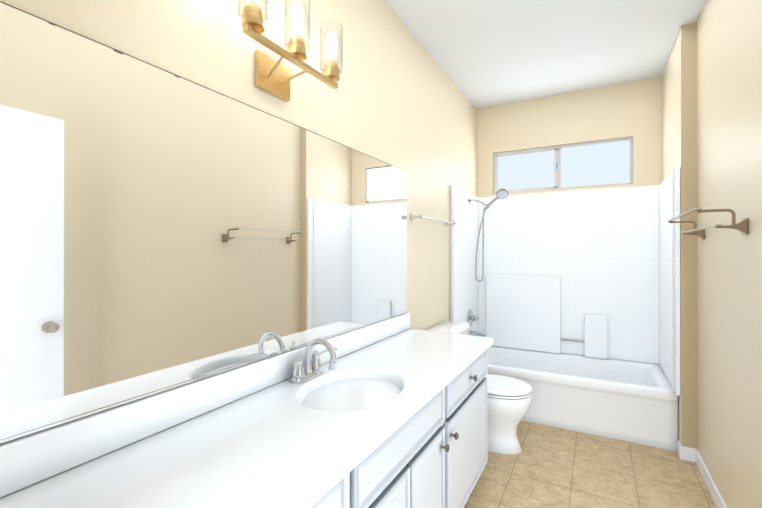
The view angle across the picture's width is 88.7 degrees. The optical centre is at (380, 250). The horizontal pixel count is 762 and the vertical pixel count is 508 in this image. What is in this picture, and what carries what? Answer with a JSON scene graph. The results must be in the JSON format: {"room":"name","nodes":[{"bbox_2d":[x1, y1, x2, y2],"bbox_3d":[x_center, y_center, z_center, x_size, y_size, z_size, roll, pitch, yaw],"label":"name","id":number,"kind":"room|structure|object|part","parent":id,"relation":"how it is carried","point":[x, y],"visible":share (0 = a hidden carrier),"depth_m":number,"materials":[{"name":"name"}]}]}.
{"room":"bathroom","nodes":[
{"label":"bathroom","id":0,"kind":"room"},
{"bbox_2d":[0,0,476,443],"bbox_3d":[-0.237,-0.054,1.900,0.120,2.770,5.040,0,0,29],"label":"wall","id":1,"kind":"structure","parent":0,"point":[397,97],"depth_m":1.98,"materials":[{"name":"beige paint"}]},
{"bbox_2d":[0,1,406,439],"bbox_3d":[-0.350,-0.059,1.562,0.006,0.893,2.123,0,0,29],"label":"mirror","id":2,"kind":"object","parent":1,"relation":"attached to","point":[160,229],"depth_m":1.07,"materials":[{"name":"silver mirror"}]},
{"bbox_3d":[-0.348,-0.504,1.562,0.001,0.003,2.123,0,0,29],"label":"mirror top edge","id":3,"kind":"part","parent":2,"relation":"part of","materials":[{"name":"grey metal"}]},
{"bbox_2d":[0,311,407,443],"bbox_3d":[-0.349,0.391,1.560,0.010,0.006,2.123,0,0,29],"label":"channel","id":4,"kind":"object","parent":1,"relation":"attached to","point":[94,411],"visible":0.89,"depth_m":1.05,"materials":[{"name":"silver metal"}]},
{"bbox_2d":[238,0,342,101],"bbox_3d":[-0.336,-0.745,1.419,0.173,0.325,0.502,0,0,29],"label":"sconce","id":5,"kind":"object","parent":1,"relation":"attached to","point":[273,77],"visible":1,"depth_m":1.40,"materials":[{"name":"gold metal"}]},
{"bbox_3d":[-0.399,-0.817,1.220,0.092,0.182,0.092,0,0,29],"label":"glass","id":6,"kind":"part","parent":5,"relation":"part of","materials":[{"name":"clear glass"}]},
{"bbox_3d":[-0.402,-0.646,1.455,0.020,0.128,0.164,0,0,29],"label":"plate","id":7,"kind":"part","parent":5,"relation":"part of","materials":[{"name":"gold metal"}]},
{"bbox_3d":[-0.370,-0.655,1.383,0.113,0.050,0.046,0,0,29],"label":"arm","id":8,"kind":"part","parent":5,"relation":"part of"},
{"bbox_3d":[-0.324,-0.655,1.467,0.113,0.050,0.046,0,0,29],"label":"arm","id":9,"kind":"part","parent":5,"relation":"part of"},
{"bbox_3d":[-0.300,-0.816,1.399,0.092,0.182,0.092,0,0,29],"label":"glass","id":10,"kind":"part","parent":5,"relation":"part of","materials":[{"name":"clear glass"}]},
{"bbox_3d":[-0.300,-0.826,1.399,0.045,0.114,0.045,0,0,29],"label":"bulb","id":11,"kind":"part","parent":5,"relation":"part of","materials":[{"name":"white glass"}]},
{"bbox_3d":[-0.201,-0.816,1.579,0.092,0.182,0.092,0,0,29],"label":"glass","id":12,"kind":"part","parent":5,"relation":"part of","materials":[{"name":"clear glass"}]},
{"bbox_3d":[-0.201,-0.826,1.579,0.045,0.114,0.045,0,0,29],"label":"bulb","id":13,"kind":"part","parent":5,"relation":"part of","materials":[{"name":"white glass"}]},
{"bbox_2d":[409,213,455,226],"bbox_3d":[0.398,-0.217,2.835,0.082,0.060,0.730,0,0,29],"label":"towel rail","id":14,"kind":"object","parent":1,"relation":"attached to","point":[412,217],"visible":1,"depth_m":2.63,"materials":[{"name":"silver metal"}]},
{"bbox_3d":[0.235,-0.218,2.542,0.082,0.060,0.060,0,0,29],"label":"post","id":15,"kind":"part","parent":14,"relation":"part of","materials":[{"name":"silver metal"}]},
{"bbox_2d":[385,0,705,108],"bbox_3d":[0.699,-1.480,1.385,2.260,0.080,5.040,0,0,29],"label":"ceiling","id":16,"kind":"structure","parent":0,"point":[487,53],"depth_m":2.67,"materials":[{"name":"white paint"}]},
{"bbox_2d":[477,77,661,196],"bbox_3d":[1.681,-0.050,3.650,1.540,2.770,0.120,0,0,29],"label":"wall","id":17,"kind":"structure","parent":0,"point":[626,110],"depth_m":3.51,"materials":[{"name":"beige paint"}]},
{"bbox_2d":[494,137,632,193],"bbox_3d":[1.663,-0.767,3.661,1.180,0.415,0.050,0,0,29],"label":"window","id":18,"kind":"structure","parent":17,"relation":"in","point":[603,162],"depth_m":3.62,"materials":[{"name":"clear glass"}]},
{"bbox_3d":[1.157,-0.767,3.942,0.022,0.371,0.050,0,0,29],"label":"frame","id":19,"kind":"part","parent":18,"relation":"part of","materials":[{"name":"silver metal"}]},
{"bbox_3d":[1.168,-0.767,3.922,0.016,0.371,0.022,0,0,29],"label":"window sash","id":20,"kind":"part","parent":18,"relation":"part of","materials":[{"name":"white plastic"}]},
{"bbox_3d":[1.407,-0.590,3.789,0.564,0.016,0.022,0,0,29],"label":"window sash","id":21,"kind":"part","parent":18,"relation":"part of","materials":[{"name":"white plastic"}]},
{"bbox_3d":[1.407,-0.945,3.789,0.564,0.016,0.022,0,0,29],"label":"window sash","id":22,"kind":"part","parent":18,"relation":"part of","materials":[{"name":"white plastic"}]},
{"bbox_3d":[1.663,-0.964,3.662,1.180,0.022,0.050,0,0,29],"label":"frame","id":23,"kind":"part","parent":18,"relation":"part of","materials":[{"name":"silver metal"}]},
{"bbox_3d":[2.170,-0.768,3.381,0.022,0.371,0.050,0,0,29],"label":"frame","id":24,"kind":"part","parent":18,"relation":"part of","materials":[{"name":"silver metal"}]},
{"bbox_2d":[463,420,716,507],"bbox_3d":[0.699,1.355,1.378,2.260,0.050,5.040,0,0,29],"label":"floor","id":25,"kind":"structure","parent":0,"point":[550,467],"depth_m":2.29,"materials":[{"name":"tile"}]},
{"bbox_2d":[0,312,493,507],"bbox_3d":[-0.110,0.834,1.432,0.550,0.991,2.145,0,0,29],"label":"bathroom vanity","id":26,"kind":"object","parent":25,"relation":"on","point":[390,412],"visible":1,"depth_m":1.11,"materials":[{"name":"white stone"}]},
{"bbox_2d":[291,338,336,383],"bbox_3d":[-0.242,0.419,1.507,0.164,0.160,0.259,0,0,29],"label":"faucet","id":27,"kind":"object","parent":26,"relation":"on","point":[313,372],"depth_m":1.51,"materials":[{"name":"silver metal"}]},
{"bbox_3d":[-0.252,0.628,0.695,0.019,0.150,0.674,0,0,29],"label":"drawer","id":28,"kind":"part","parent":26,"relation":"part of","materials":[{"name":"white wood"}]},
{"bbox_3d":[0.010,0.965,1.166,0.019,0.478,0.333,0,0,29],"label":"door","id":29,"kind":"part","parent":26,"relation":"part of","materials":[{"name":"white wood"}]},
{"bbox_3d":[0.175,0.966,1.464,0.019,0.478,0.333,0,0,29],"label":"door","id":30,"kind":"part","parent":26,"relation":"part of","materials":[{"name":"white wood"}]},
{"bbox_3d":[0.259,0.792,1.563,0.032,0.031,0.031,0,0,29],"label":"knob","id":31,"kind":"part","parent":26,"relation":"part of","materials":[{"name":"grey metal"}]},
{"bbox_3d":[0.315,0.792,1.664,0.032,0.031,0.031,0,0,29],"label":"knob","id":32,"kind":"part","parent":26,"relation":"part of","materials":[{"name":"grey metal"}]},
{"bbox_3d":[0.436,0.967,1.936,0.019,0.478,0.674,0,0,29],"label":"door","id":33,"kind":"part","parent":26,"relation":"part of","materials":[{"name":"white wood"}]},
{"bbox_3d":[0.436,0.631,1.937,0.019,0.150,0.674,0,0,29],"label":"drawer","id":34,"kind":"part","parent":26,"relation":"part of","materials":[{"name":"white wood"}]},
{"bbox_2d":[425,321,532,453],"bbox_3d":[0.689,0.946,2.722,0.692,0.773,0.518,0,0,29],"label":"toilet","id":35,"kind":"object","parent":25,"relation":"on","point":[509,400],"visible":0.4,"depth_m":2.56,"materials":[{"name":"ceramic"}]},
{"bbox_3d":[0.480,0.582,2.839,0.215,0.044,0.518,0,0,29],"label":"tank lid","id":36,"kind":"part","parent":35,"relation":"part of","materials":[{"name":"ceramic"}]},
{"bbox_3d":[0.793,0.914,2.664,0.451,0.022,0.374,0,0,29],"label":"seat lid","id":37,"kind":"part","parent":35,"relation":"part of","materials":[{"name":"ceramic"}]},
{"bbox_3d":[0.793,0.937,2.664,0.449,0.017,0.372,0,0,29],"label":"seat","id":38,"kind":"part","parent":35,"relation":"part of","materials":[{"name":"ceramic"}]},
{"bbox_2d":[450,167,680,450],"bbox_3d":[1.448,0.393,3.229,1.536,1.882,0.836,0,0,29],"label":"bathtub","id":39,"kind":"object","parent":25,"relation":"on","point":[568,302],"visible":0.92,"depth_m":3.38,"materials":[{"name":"plastic"}]},
{"bbox_3d":[0.855,0.635,3.648,0.045,0.164,0.164,0,0,29],"label":"valve plate","id":40,"kind":"part","parent":39,"relation":"part of","materials":[{"name":"silver metal"}]},
{"bbox_3d":[0.903,0.784,3.621,0.151,0.058,0.050,0,0,29],"label":"spout","id":41,"kind":"part","parent":39,"relation":"part of","materials":[{"name":"silver metal"}]},
{"bbox_3d":[1.002,-0.433,3.538,0.157,0.129,0.043,0,0,29],"label":"shower handle","id":42,"kind":"part","parent":39,"relation":"part of","materials":[{"name":"silver metal"}]},
{"bbox_3d":[1.339,0.587,3.701,0.670,0.704,0.050,0,0,29],"label":"surround panel","id":43,"kind":"part","parent":39,"relation":"part of","materials":[{"name":"plastic"}]},
{"bbox_3d":[1.877,0.751,3.402,0.180,0.374,0.050,0,0,29],"label":"surround panel","id":44,"kind":"part","parent":39,"relation":"part of","materials":[{"name":"plastic"}]},
{"bbox_2d":[662,22,697,448],"bbox_3d":[2.239,-0.052,2.861,0.200,2.770,0.960,0,0,29],"label":"wall","id":45,"kind":"structure","parent":0,"point":[679,112],"depth_m":2.48,"materials":[{"name":"beige paint"}]},
{"bbox_2d":[677,440,680,457],"bbox_3d":[1.933,1.290,2.525,0.012,0.085,0.082,0,0,29],"label":"baseboard","id":46,"kind":"structure","parent":45,"relation":"attached to","point":[678,446],"depth_m":2.52,"materials":[{"name":"white wood"}]},
{"bbox_2d":[680,446,697,461],"bbox_3d":[1.945,1.290,2.464,0.092,0.085,0.012,0,0,29],"label":"baseboard return","id":47,"kind":"object","parent":45,"relation":"attached to","point":[687,453],"visible":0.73,"depth_m":2.46,"materials":[{"name":"white wood"}]},
{"bbox_2d":[697,0,761,507],"bbox_3d":[1.319,-0.056,1.118,0.120,2.770,2.980,0,0,29],"label":"wall","id":48,"kind":"structure","parent":0,"point":[729,176],"depth_m":1.84,"materials":[{"name":"beige paint"}]},
{"bbox_2d":[666,208,748,238],"bbox_3d":[1.641,-0.124,2.009,0.177,0.118,0.810,0,0,29],"label":"towel rail","id":49,"kind":"object","parent":48,"relation":"attached to","point":[742,226],"visible":0.98,"depth_m":1.69,"materials":[{"name":"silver metal"}]},
{"bbox_3d":[1.852,-0.098,2.321,0.095,0.056,0.044,0,0,29],"label":"arm","id":50,"kind":"part","parent":49,"relation":"part of"},
{"bbox_3d":[1.488,-0.100,1.665,0.095,0.056,0.044,0,0,29],"label":"arm","id":51,"kind":"part","parent":49,"relation":"part of"},
{"bbox_3d":[1.533,-0.100,1.640,0.009,0.068,0.048,0,0,29],"label":"plate","id":52,"kind":"part","parent":49,"relation":"part of","materials":[{"name":"brown metal"}]},
{"bbox_2d":[696,450,726,507],"bbox_3d":[1.259,1.286,1.141,0.012,0.085,2.968,0,0,29],"label":"baseboard","id":53,"kind":"structure","parent":48,"relation":"attached to","point":[712,488],"depth_m":2.14,"materials":[{"name":"white wood"}]}
]}

